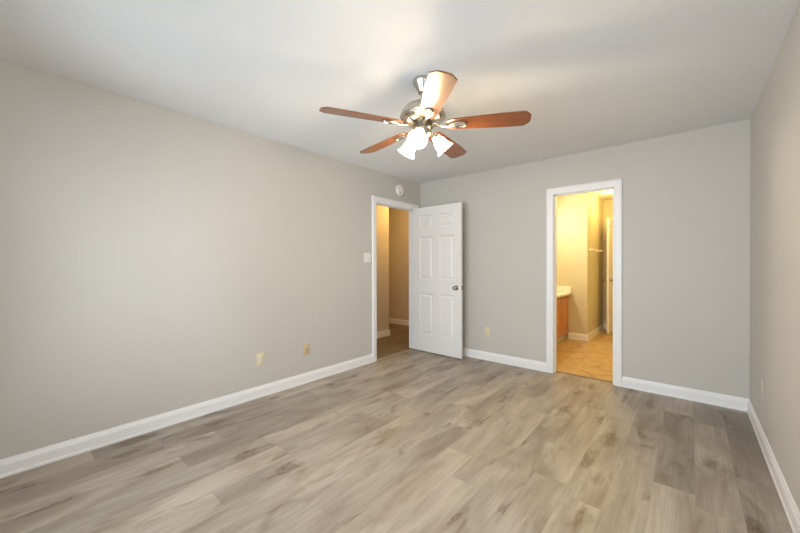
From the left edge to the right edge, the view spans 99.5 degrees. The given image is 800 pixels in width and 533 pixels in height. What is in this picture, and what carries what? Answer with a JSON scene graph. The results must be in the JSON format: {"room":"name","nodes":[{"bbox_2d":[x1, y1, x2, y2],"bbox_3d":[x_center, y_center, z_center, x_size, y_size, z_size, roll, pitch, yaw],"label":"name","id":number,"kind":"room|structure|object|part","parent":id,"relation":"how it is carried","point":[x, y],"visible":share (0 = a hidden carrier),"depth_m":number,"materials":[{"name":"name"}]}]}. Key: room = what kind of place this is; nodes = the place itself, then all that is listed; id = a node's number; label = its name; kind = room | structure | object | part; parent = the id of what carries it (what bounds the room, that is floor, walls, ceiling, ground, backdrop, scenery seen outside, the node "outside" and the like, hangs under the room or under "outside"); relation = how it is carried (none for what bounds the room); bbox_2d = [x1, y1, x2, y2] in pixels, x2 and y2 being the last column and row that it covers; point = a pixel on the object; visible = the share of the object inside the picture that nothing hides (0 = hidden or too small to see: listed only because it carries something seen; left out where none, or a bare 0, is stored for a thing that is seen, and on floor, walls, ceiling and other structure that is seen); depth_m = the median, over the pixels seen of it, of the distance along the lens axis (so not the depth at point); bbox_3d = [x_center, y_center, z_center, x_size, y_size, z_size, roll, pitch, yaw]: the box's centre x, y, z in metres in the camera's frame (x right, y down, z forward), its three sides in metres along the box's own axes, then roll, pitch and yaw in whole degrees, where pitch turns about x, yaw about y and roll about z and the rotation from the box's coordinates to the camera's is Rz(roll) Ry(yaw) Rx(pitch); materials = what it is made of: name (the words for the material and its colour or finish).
{"room":"empty bedroom","nodes":[
{"label":"empty bedroom","id":0,"kind":"room"},
{"bbox_2d":[0,60,419,458],"bbox_3d":[-1.280,0.002,3.303,0.120,2.440,4.740,0,1,41],"label":"wall","id":1,"kind":"structure","parent":0,"point":[149,253],"depth_m":2.53,"materials":[{"name":"paint"}]},
{"bbox_2d":[0,354,372,478],"bbox_3d":[-1.515,1.173,2.926,0.017,0.106,3.606,0,1,41],"label":"baseboard","id":2,"kind":"structure","parent":1,"relation":"attached to","point":[22,462],"depth_m":2.53,"materials":[{"name":"paint"}]},
{"bbox_2d":[257,352,263,365],"bbox_3d":[-1.307,0.866,3.173,0.010,0.116,0.072,0,1,41],"label":"wall outlet","id":3,"kind":"object","parent":1,"relation":"attached to","point":[260,356],"visible":1,"depth_m":3.17,"materials":[{"name":"beige plastic"}]},
{"bbox_2d":[303,344,308,354],"bbox_3d":[-0.980,0.870,3.551,0.016,0.112,0.068,0,1,41],"label":"cable plate","id":4,"kind":"object","parent":1,"relation":"attached to","point":[305,346],"visible":1,"depth_m":3.54,"materials":[{"name":"beige plastic"}]},
{"bbox_2d":[364,253,370,261],"bbox_3d":[-0.403,-0.111,4.220,0.017,0.118,0.116,0,1,41],"label":"light switch","id":5,"kind":"object","parent":1,"relation":"attached to","point":[367,256],"visible":1,"depth_m":4.22,"materials":[{"name":"white plastic"}]},
{"bbox_2d":[372,195,418,361],"bbox_3d":[-0.080,0.154,4.691,0.138,2.111,0.964,0,1,41],"label":"trim","id":6,"kind":"structure","parent":1,"relation":"attached to","point":[376,200],"depth_m":4.50,"materials":[{"name":"paint"}]},
{"bbox_2d":[396,185,403,194],"bbox_3d":[0.003,-1.056,4.674,0.038,0.146,0.146,0,1,41],"label":"smoke detector","id":7,"kind":"object","parent":1,"relation":"attached to","point":[399,189],"visible":1,"depth_m":4.64,"materials":[{"name":"white plastic"}]},
{"bbox_2d":[413,202,462,358],"bbox_3d":[0.505,0.181,4.662,0.816,2.030,0.171,0,1,41],"label":"door","id":8,"kind":"structure","parent":1,"relation":"in","point":[437,230],"depth_m":4.62,"materials":[{"name":"paint"}]},
{"bbox_2d":[6,329,746,532],"bbox_3d":[0.380,1.241,4.276,5.940,0.060,8.320,0,1,41],"label":"floor","id":9,"kind":"structure","parent":0,"point":[593,358],"depth_m":4.43,"materials":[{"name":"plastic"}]},
{"bbox_2d":[557,295,567,342],"bbox_3d":[2.165,0.832,5.294,0.562,0.735,1.314,0,1,41],"label":"vanity cabinet","id":10,"kind":"object","parent":9,"relation":"on","point":[562,302],"visible":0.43,"depth_m":5.31,"materials":[{"name":"brown wood"}]},
{"bbox_3d":[2.357,0.793,5.100,0.018,0.565,0.380,0,0,41],"label":"cabinet door","id":11,"kind":"part","parent":10,"relation":"part of","materials":[{"name":"brown wood"}]},
{"bbox_2d":[557,286,571,297],"bbox_3d":[2.173,0.398,5.276,0.596,0.130,1.324,0,1,41],"label":"countertop","id":12,"kind":"structure","parent":10,"relation":"on","point":[562,291],"depth_m":5.59,"materials":[{"name":"stone"}]},
{"bbox_3d":[2.630,0.790,5.419,0.018,0.565,0.380,0,0,41],"label":"cabinet door","id":13,"kind":"part","parent":10,"relation":"part of","materials":[{"name":"brown wood"}]},
{"bbox_2d":[376,205,388,331],"bbox_3d":[-1.700,-0.009,5.279,1.470,2.440,2.915,0,1,41],"label":"wall","id":14,"kind":"structure","parent":0,"point":[382,212],"depth_m":5.79,"materials":[{"name":"paint"}]},
{"bbox_2d":[377,318,408,337],"bbox_3d":[-1.048,1.155,5.346,2.180,0.106,3.850,0,1,41],"label":"baseboard","id":15,"kind":"structure","parent":14,"relation":"attached to","point":[383,333],"depth_m":6.84,"materials":[{"name":"paint"}]},
{"bbox_2d":[377,323,410,358],"bbox_3d":[-1.008,1.208,5.346,2.240,0.001,3.900,0,1,41],"label":"floor","id":16,"kind":"structure","parent":0,"point":[398,340],"depth_m":5.44,"materials":[{"name":"brown wood"}]},
{"bbox_2d":[377,348,413,360],"bbox_3d":[-0.061,1.210,4.684,0.060,0.001,0.812,0,1,41],"label":"sill","id":17,"kind":"structure","parent":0,"point":[411,348],"depth_m":4.66,"materials":[{"name":"brown wood"}]},
{"bbox_2d":[0,349,792,532],"bbox_3d":[0.115,1.226,2.198,3.440,0.001,4.620,0,1,41],"label":"floor","id":18,"kind":"structure","parent":0,"point":[27,497],"depth_m":2.10,"materials":[{"name":"beige laminate"}]},
{"bbox_2d":[389,207,408,319],"bbox_3d":[0.241,-0.025,6.832,2.400,2.440,0.100,0,1,41],"label":"wall","id":19,"kind":"structure","parent":0,"point":[398,218],"depth_m":6.99,"materials":[{"name":"paint"}]},
{"bbox_2d":[0,0,799,199],"bbox_3d":[1.191,-1.275,3.447,3.680,0.100,8.190,0,1,41],"label":"ceiling","id":20,"kind":"structure","parent":0,"point":[589,74],"depth_m":2.02,"materials":[{"name":"paint"}]},
{"bbox_2d":[319,70,531,158],"bbox_3d":[0.145,-0.973,2.249,1.263,0.484,1.266,0,1,41],"label":"ceiling fan","id":21,"kind":"object","parent":20,"relation":"hanging from","point":[423,114],"visible":1,"depth_m":2.11,"materials":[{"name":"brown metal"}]},
{"bbox_3d":[-0.225,-0.911,2.053,0.514,0.008,0.138,-1,13,-23],"label":"blade","id":22,"kind":"part","parent":21,"relation":"part of","materials":[{"name":"brown wood"}]},
{"bbox_3d":[-0.116,-0.911,2.519,0.138,0.008,0.514,-16,10,-40],"label":"blade","id":23,"kind":"part","parent":21,"relation":"part of","materials":[{"name":"brown wood"}]},
{"bbox_3d":[0.046,-0.800,2.310,0.117,0.137,0.132,0,0,-14],"label":"lamp shade","id":24,"kind":"part","parent":21,"relation":"part of","materials":[{"name":"white glass"}]},
{"bbox_3d":[0.117,-0.798,2.075,0.119,0.137,0.133,0,0,41],"label":"lamp shade","id":25,"kind":"part","parent":21,"relation":"part of","materials":[{"name":"white glass"}]},
{"bbox_3d":[0.119,-0.819,2.100,0.046,0.066,0.062,0,0,41],"label":"bulb","id":26,"kind":"part","parent":21,"relation":"part of","materials":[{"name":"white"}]},
{"bbox_3d":[0.222,-0.859,2.228,0.070,0.057,0.054,0,0,-15],"label":"lamp arm","id":27,"kind":"part","parent":21,"relation":"part of","materials":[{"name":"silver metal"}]},
{"bbox_3d":[0.184,-0.899,1.806,0.138,0.008,0.514,12,1,-5],"label":"blade","id":28,"kind":"part","parent":21,"relation":"part of","materials":[{"name":"brown wood"}]},
{"bbox_3d":[0.292,-0.800,2.240,0.121,0.137,0.130,0,0,41],"label":"lamp shade","id":29,"kind":"part","parent":21,"relation":"part of","materials":[{"name":"white glass"}]},
{"bbox_3d":[0.360,-0.911,2.559,0.138,0.008,0.514,-14,-8,30],"label":"blade","id":30,"kind":"part","parent":21,"relation":"part of","materials":[{"name":"brown wood"}]},
{"bbox_3d":[0.546,-0.908,2.118,0.514,0.008,0.138,1,-11,13],"label":"blade","id":31,"kind":"part","parent":21,"relation":"part of","materials":[{"name":"brown wood"}]},
{"bbox_2d":[557,192,602,337],"bbox_3d":[3.112,-0.029,6.273,0.928,2.440,1.414,0,1,41],"label":"wall","id":32,"kind":"structure","parent":0,"point":[579,216],"depth_m":5.60,"materials":[{"name":"paint"}]},
{"bbox_2d":[568,323,606,340],"bbox_3d":[3.708,1.138,5.971,1.935,0.106,0.879,0,0,-9],"label":"baseboard","id":33,"kind":"structure","parent":32,"relation":"attached to","point":[576,336],"depth_m":5.58,"materials":[{"name":"paint"}]},
{"bbox_2d":[589,248,602,252],"bbox_3d":[3.337,-0.272,5.758,0.081,0.060,0.660,0,1,41],"label":"towel bar","id":34,"kind":"object","parent":32,"relation":"attached to","point":[590,250],"visible":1,"depth_m":5.58,"materials":[{"name":"white plastic"}]},
{"bbox_2d":[554,372,612,384],"bbox_3d":[1.987,1.211,3.685,0.581,0.001,0.075,0,1,41],"label":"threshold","id":35,"kind":"structure","parent":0,"point":[554,372],"depth_m":3.66,"materials":[{"name":"brown wood"}]},
{"bbox_2d":[420,119,750,398],"bbox_3d":[1.653,-0.010,3.990,3.680,2.440,0.120,0,1,41],"label":"wall","id":36,"kind":"structure","parent":0,"point":[686,195],"depth_m":3.26,"materials":[{"name":"paint"}]},
{"bbox_2d":[484,327,489,336],"bbox_3d":[1.121,0.848,4.367,0.072,0.116,0.010,0,1,41],"label":"wall outlet","id":37,"kind":"object","parent":36,"relation":"attached to","point":[486,330],"visible":1,"depth_m":4.36,"materials":[{"name":"beige plastic"}]},
{"bbox_2d":[546,178,621,386],"bbox_3d":[1.993,0.162,3.688,0.733,2.098,0.138,0,1,41],"label":"trim","id":38,"kind":"structure","parent":36,"relation":"attached to","point":[615,185],"depth_m":3.81,"materials":[{"name":"paint"}]},
{"bbox_2d":[556,371,612,382],"bbox_3d":[2.012,1.208,3.714,0.581,0.004,0.028,0,1,41],"label":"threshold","id":39,"kind":"structure","parent":36,"relation":"attached to","point":[556,371],"depth_m":3.69,"materials":[{"name":"brown wood"}]},
{"bbox_2d":[463,348,748,411],"bbox_3d":[1.611,1.157,3.946,3.440,0.106,0.017,0,1,41],"label":"baseboard","id":40,"kind":"structure","parent":36,"relation":"attached to","point":[722,400],"depth_m":3.23,"materials":[{"name":"paint"}]},
{"bbox_2d":[603,199,612,323],"bbox_3d":[4.364,-0.032,6.066,1.242,2.440,0.100,0,1,41],"label":"wall","id":41,"kind":"structure","parent":0,"point":[607,204],"depth_m":6.41,"materials":[{"name":"paint"}]},
{"bbox_2d":[603,218,612,333],"bbox_3d":[3.802,0.165,6.121,0.171,2.030,0.510,0,1,41],"label":"door","id":42,"kind":"structure","parent":41,"relation":"in","point":[609,279],"depth_m":5.96,"materials":[{"name":"paint"}]},
{"bbox_2d":[750,3,799,512],"bbox_3d":[1.424,0.010,0.987,0.120,2.440,4.740,0,1,41],"label":"wall","id":43,"kind":"structure","parent":0,"point":[775,119],"depth_m":1.93,"materials":[{"name":"paint"}]},
{"bbox_2d":[760,376,762,395],"bbox_3d":[2.483,0.818,2.326,0.010,0.116,0.072,0,1,41],"label":"wall outlet","id":44,"kind":"object","parent":43,"relation":"attached to","point":[761,381],"visible":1,"depth_m":2.32,"materials":[{"name":"beige plastic"}]},
{"bbox_2d":[747,399,799,532],"bbox_3d":[1.414,1.177,1.085,0.017,0.106,4.620,0,1,41],"label":"baseboard","id":45,"kind":"structure","parent":43,"relation":"attached to","point":[791,510],"depth_m":1.88,"materials":[{"name":"paint"}]}
]}

